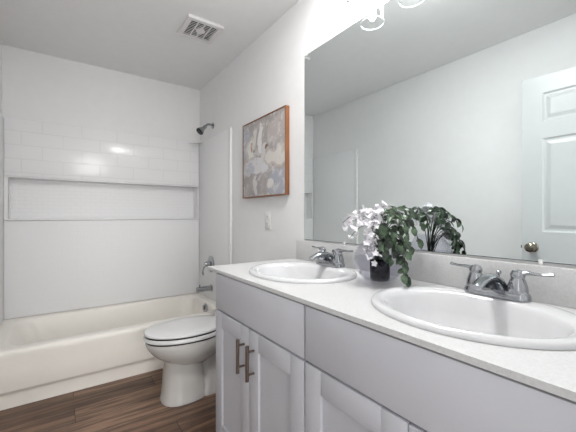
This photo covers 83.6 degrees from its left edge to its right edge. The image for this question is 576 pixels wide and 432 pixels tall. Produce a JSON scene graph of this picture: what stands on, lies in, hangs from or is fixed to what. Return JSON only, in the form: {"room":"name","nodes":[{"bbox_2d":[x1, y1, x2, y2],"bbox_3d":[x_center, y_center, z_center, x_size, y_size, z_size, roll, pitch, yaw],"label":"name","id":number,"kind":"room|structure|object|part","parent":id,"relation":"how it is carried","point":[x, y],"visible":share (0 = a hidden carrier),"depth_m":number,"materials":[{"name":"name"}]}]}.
{"room":"bathroom","nodes":[
{"label":"bathroom","id":0,"kind":"room"},
{"bbox_2d":[0,40,1,114],"bbox_3d":[-1.288,-0.083,1.101,0.120,2.413,3.646,0,0,-35],"label":"wall","id":1,"kind":"structure","parent":0,"point":[0,40],"depth_m":2.35,"materials":[{"name":"paint"}]},
{"bbox_2d":[2,45,199,319],"bbox_3d":[-1.599,-0.083,2.962,1.524,2.413,0.250,0,0,-35],"label":"wall","id":2,"kind":"structure","parent":0,"point":[36,86],"depth_m":2.76,"materials":[{"name":"paint"}]},
{"bbox_2d":[0,368,215,431],"bbox_3d":[0.284,1.174,0.303,1.764,0.100,6.766,0,0,-35],"label":"floor","id":3,"kind":"structure","parent":0,"point":[133,403],"depth_m":1.84,"materials":[{"name":"brown wood"}]},
{"bbox_2d":[0,293,217,410],"bbox_3d":[-1.306,0.953,2.548,1.520,0.341,0.760,0,0,-35],"label":"bathtub","id":4,"kind":"object","parent":3,"relation":"on","point":[44,356],"visible":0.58,"depth_m":2.19,"materials":[{"name":"ceramic"}]},
{"bbox_2d":[0,113,231,324],"bbox_3d":[-1.333,0.016,2.587,1.522,1.528,0.867,0,0,-35],"label":"tub surround","id":5,"kind":"object","parent":4,"relation":"on","point":[128,190],"visible":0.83,"depth_m":2.78,"materials":[{"name":"tile"}]},
{"bbox_3d":[-1.930,0.022,2.121,0.009,1.516,0.737,0,0,-35],"label":"panel","id":6,"kind":"part","parent":5,"relation":"part of","materials":[{"name":"plastic"}]},
{"bbox_3d":[-1.523,-0.527,2.855,1.500,0.442,0.009,0,0,-35],"label":"panel","id":7,"kind":"part","parent":5,"relation":"part of","materials":[{"name":"tile"}]},
{"bbox_3d":[-1.549,-0.138,2.892,1.500,0.336,0.104,0,0,-35],"label":"niche frame","id":8,"kind":"part","parent":5,"relation":"part of","materials":[{"name":"plastic"}]},
{"bbox_3d":[-1.522,0.406,2.855,1.500,0.737,0.011,0,0,-35],"label":"panel","id":9,"kind":"part","parent":5,"relation":"part of","materials":[{"name":"plastic"}]},
{"bbox_2d":[196,284,212,292],"bbox_3d":[-0.774,0.669,2.975,0.142,0.077,0.068,0,0,-35],"label":"tub spout","id":10,"kind":"object","parent":5,"relation":"attached to","point":[199,289],"visible":1,"depth_m":2.96,"materials":[{"name":"silver metal"}]},
{"bbox_3d":[-0.774,0.676,2.975,0.141,0.055,0.052,0,0,-35],"label":"spout","id":11,"kind":"part","parent":10,"relation":"part of","materials":[{"name":"silver metal"}]},
{"bbox_2d":[202,256,213,274],"bbox_3d":[-0.756,0.461,2.999,0.085,0.178,0.154,0,0,-35],"label":"shower valve","id":12,"kind":"object","parent":5,"relation":"attached to","point":[210,262],"visible":0.92,"depth_m":2.98,"materials":[{"name":"silver metal"}]},
{"bbox_3d":[-0.729,0.449,3.019,0.018,0.154,0.154,0,0,-35],"label":"plate","id":13,"kind":"part","parent":12,"relation":"part of","materials":[{"name":"silver metal"}]},
{"bbox_3d":[-0.695,0.022,2.995,0.009,1.516,0.737,0,0,-35],"label":"panel","id":14,"kind":"part","parent":5,"relation":"part of","materials":[{"name":"plastic"}]},
{"bbox_3d":[-0.752,0.834,2.898,0.031,0.091,0.092,0,0,-35],"label":"overflow plate","id":15,"kind":"part","parent":4,"relation":"part of","materials":[{"name":"silver metal"}]},
{"bbox_2d":[143,313,215,406],"bbox_3d":[-0.538,0.750,2.112,0.758,0.745,0.448,0,0,-35],"label":"toilet","id":16,"kind":"object","parent":3,"relation":"on","point":[186,346],"visible":0.62,"depth_m":1.93,"materials":[{"name":"ceramic"}]},
{"bbox_3d":[-0.647,0.729,2.036,0.493,0.025,0.352,0,0,-35],"label":"seat","id":17,"kind":"part","parent":16,"relation":"part of","materials":[{"name":"plastic"}]},
{"bbox_3d":[-0.645,0.698,2.036,0.490,0.023,0.346,0,0,-35],"label":"lid","id":18,"kind":"part","parent":16,"relation":"part of","materials":[{"name":"plastic"}]},
{"bbox_2d":[216,273,307,431],"bbox_3d":[0.060,0.696,1.420,0.590,0.854,0.692,0,0,-35],"label":"vanity cabinet","id":19,"kind":"object","parent":3,"relation":"on","point":[260,333],"visible":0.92,"depth_m":1.22,"materials":[{"name":"paint"}]},
{"bbox_3d":[-0.244,0.744,1.420,0.020,0.592,0.333,0,0,-35],"label":"door","id":20,"kind":"part","parent":19,"relation":"part of","materials":[{"name":"paint"}]},
{"bbox_3d":[-0.193,0.564,1.298,0.038,0.135,0.014,0,0,-35],"label":"handle","id":21,"kind":"part","parent":19,"relation":"part of","materials":[{"name":"metal"}]},
{"bbox_3d":[-0.146,0.564,1.233,0.038,0.135,0.014,0,0,-35],"label":"handle","id":22,"kind":"part","parent":19,"relation":"part of","materials":[{"name":"metal"}]},
{"bbox_3d":[-0.142,0.357,1.276,0.020,0.166,0.684,0,0,-35],"label":"drawer","id":23,"kind":"part","parent":19,"relation":"part of","materials":[{"name":"paint"}]},
{"bbox_3d":[-0.045,0.744,1.139,0.020,0.592,0.347,0,0,-35],"label":"door","id":24,"kind":"part","parent":19,"relation":"part of","materials":[{"name":"paint"}]},
{"bbox_2d":[207,240,575,401],"bbox_3d":[0.289,0.206,1.125,0.562,0.122,1.611,0,0,-35],"label":"countertop","id":25,"kind":"structure","parent":19,"relation":"on","point":[551,371],"depth_m":0.93,"materials":[{"name":"stone"}]},
{"bbox_2d":[249,261,356,283],"bbox_3d":[0.059,0.316,1.448,0.449,0.154,0.529,0,0,-35],"label":"sink","id":26,"kind":"object","parent":25,"relation":"in","point":[289,271],"visible":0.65,"depth_m":1.55,"materials":[{"name":"ceramic"}]},
{"bbox_2d":[308,246,352,267],"bbox_3d":[0.165,0.196,1.536,0.157,0.087,0.280,0,0,-35],"label":"faucet","id":27,"kind":"object","parent":26,"relation":"on","point":[336,260],"visible":1,"depth_m":1.51,"materials":[{"name":"silver metal"}]},
{"bbox_3d":[0.156,0.186,1.633,0.053,0.069,0.109,0,0,-35],"label":"handle","id":28,"kind":"part","parent":27,"relation":"part of","materials":[{"name":"silver metal"}]},
{"bbox_3d":[0.165,0.200,1.536,0.157,0.062,0.068,0,0,-35],"label":"spout","id":29,"kind":"part","parent":27,"relation":"part of","materials":[{"name":"silver metal"}]},
{"bbox_3d":[0.254,0.186,1.494,0.053,0.069,0.109,0,0,-35],"label":"handle","id":30,"kind":"part","parent":27,"relation":"part of","materials":[{"name":"silver metal"}]},
{"bbox_2d":[354,236,405,283],"bbox_3d":[0.348,0.166,1.227,0.191,0.173,0.191,0,0,-35],"label":"glass vase","id":31,"kind":"object","parent":25,"relation":"on","point":[364,236],"visible":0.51,"depth_m":1.21,"materials":[{"name":"glass"}]},
{"bbox_2d":[342,201,391,266],"bbox_3d":[0.294,0.059,1.210,0.191,0.237,0.208,0,0,16],"label":"flowers","id":32,"kind":"object","parent":31,"relation":"on","point":[378,209],"visible":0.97,"depth_m":1.17,"materials":[{"name":"white plant"}]},
{"bbox_2d":[370,258,389,281],"bbox_3d":[0.350,0.203,1.227,0.074,0.080,0.074,0,0,-35],"label":"holder","id":33,"kind":"object","parent":31,"relation":"in","point":[381,272],"visible":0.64,"depth_m":1.20,"materials":[{"name":"black ceramic"}]},
{"bbox_2d":[372,205,425,286],"bbox_3d":[0.406,0.100,1.183,0.170,0.282,0.228,0,0,32],"label":"foliage","id":34,"kind":"object","parent":31,"relation":"in","point":[389,241],"visible":0.96,"depth_m":1.13,"materials":[{"name":"green plant"}]},
{"bbox_2d":[371,286,575,349],"bbox_3d":[0.477,0.316,0.857,0.449,0.154,0.529,0,0,-35],"label":"sink","id":35,"kind":"object","parent":25,"relation":"in","point":[453,312],"visible":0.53,"depth_m":0.90,"materials":[{"name":"ceramic"}]},
{"bbox_2d":[450,262,554,301],"bbox_3d":[0.586,0.196,0.942,0.157,0.087,0.280,0,0,-35],"label":"faucet","id":36,"kind":"object","parent":35,"relation":"on","point":[489,284],"visible":1,"depth_m":0.92,"materials":[{"name":"silver metal"}]},
{"bbox_3d":[0.576,0.186,1.039,0.053,0.069,0.109,0,0,-35],"label":"handle","id":37,"kind":"part","parent":36,"relation":"part of","materials":[{"name":"silver metal"}]},
{"bbox_3d":[0.586,0.200,0.942,0.157,0.062,0.068,0,0,-35],"label":"spout","id":38,"kind":"part","parent":36,"relation":"part of","materials":[{"name":"silver metal"}]},
{"bbox_3d":[0.675,0.186,0.900,0.053,0.069,0.109,0,0,-35],"label":"handle","id":39,"kind":"part","parent":36,"relation":"part of","materials":[{"name":"silver metal"}]},
{"bbox_2d":[305,305,575,431],"bbox_3d":[0.469,0.696,0.843,0.590,0.854,0.720,0,0,-35],"label":"vanity cabinet","id":40,"kind":"object","parent":3,"relation":"on","point":[359,378],"visible":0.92,"depth_m":0.71,"materials":[{"name":"paint"}]},
{"bbox_3d":[0.163,0.744,0.846,0.020,0.592,0.354,0,0,-35],"label":"door","id":41,"kind":"part","parent":40,"relation":"part of","materials":[{"name":"paint"}]},
{"bbox_3d":[0.370,0.744,0.553,0.020,0.592,0.354,0,0,-35],"label":"door","id":42,"kind":"part","parent":40,"relation":"part of","materials":[{"name":"paint"}]},
{"bbox_2d":[0,0,298,89],"bbox_3d":[-0.617,-1.339,1.576,1.764,0.100,3.646,0,0,-35],"label":"ceiling","id":43,"kind":"structure","parent":0,"point":[140,38],"depth_m":2.24,"materials":[{"name":"paint"}]},
{"bbox_2d":[177,14,223,44],"bbox_3d":[-0.603,-1.277,2.215,0.241,0.022,0.248,0,0,-35],"label":"ceiling vent","id":44,"kind":"object","parent":43,"relation":"in","point":[194,27],"visible":1,"depth_m":2.20,"materials":[{"name":"plastic"}]},
{"bbox_2d":[183,20,217,41],"bbox_3d":[-0.603,-1.272,2.215,0.179,0.010,0.190,0,0,-35],"label":"grille","id":45,"kind":"object","parent":44,"relation":"attached to","point":[194,29],"depth_m":2.22,"materials":[{"name":"plastic"}]},
{"bbox_2d":[200,0,575,268],"bbox_3d":[0.054,-0.083,2.051,0.120,2.413,3.646,0,0,-35],"label":"wall","id":46,"kind":"structure","parent":0,"point":[268,75],"depth_m":2.14,"materials":[{"name":"paint"}]},
{"bbox_2d":[196,123,213,134],"bbox_3d":[-0.764,-0.808,2.965,0.158,0.132,0.073,0,0,-35],"label":"shower","id":47,"kind":"object","parent":46,"relation":"attached to","point":[200,130],"visible":1,"depth_m":2.95,"materials":[{"name":"silver metal"}]},
{"bbox_2d":[243,105,288,198],"bbox_3d":[-0.169,-0.410,2.234,0.030,0.554,0.573,0,0,-35],"label":"framed painting","id":48,"kind":"object","parent":46,"relation":"attached to","point":[265,138],"visible":1,"depth_m":2.17,"materials":[{"name":"brown wood"}]},
{"bbox_2d":[265,212,270,228],"bbox_3d":[-0.139,0.030,2.211,0.008,0.118,0.072,0,0,-35],"label":"wall outlet","id":49,"kind":"object","parent":46,"relation":"attached to","point":[267,214],"visible":1,"depth_m":2.20,"materials":[{"name":"white plastic"}]},
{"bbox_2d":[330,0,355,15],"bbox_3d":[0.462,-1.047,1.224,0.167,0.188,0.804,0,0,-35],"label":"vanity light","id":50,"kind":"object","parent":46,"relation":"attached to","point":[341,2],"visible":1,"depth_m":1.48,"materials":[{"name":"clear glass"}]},
{"bbox_3d":[0.251,-1.017,1.479,0.036,0.098,0.036,0,0,-35],"label":"bulb","id":51,"kind":"part","parent":50,"relation":"part of","materials":[{"name":"white glass"}]},
{"bbox_2d":[296,240,575,308],"bbox_3d":[0.516,0.199,1.273,0.021,0.108,1.591,0,0,-35],"label":"backsplash","id":52,"kind":"structure","parent":46,"relation":"attached to","point":[560,290],"depth_m":1.13,"materials":[{"name":"stone"}]},
{"bbox_2d":[305,0,575,265],"bbox_3d":[0.529,-0.398,1.266,0.010,1.085,1.495,0,0,-35],"label":"mirror","id":53,"kind":"object","parent":46,"relation":"attached to","point":[460,114],"visible":1,"depth_m":1.17,"materials":[{"name":"silver mirror"}]}
]}

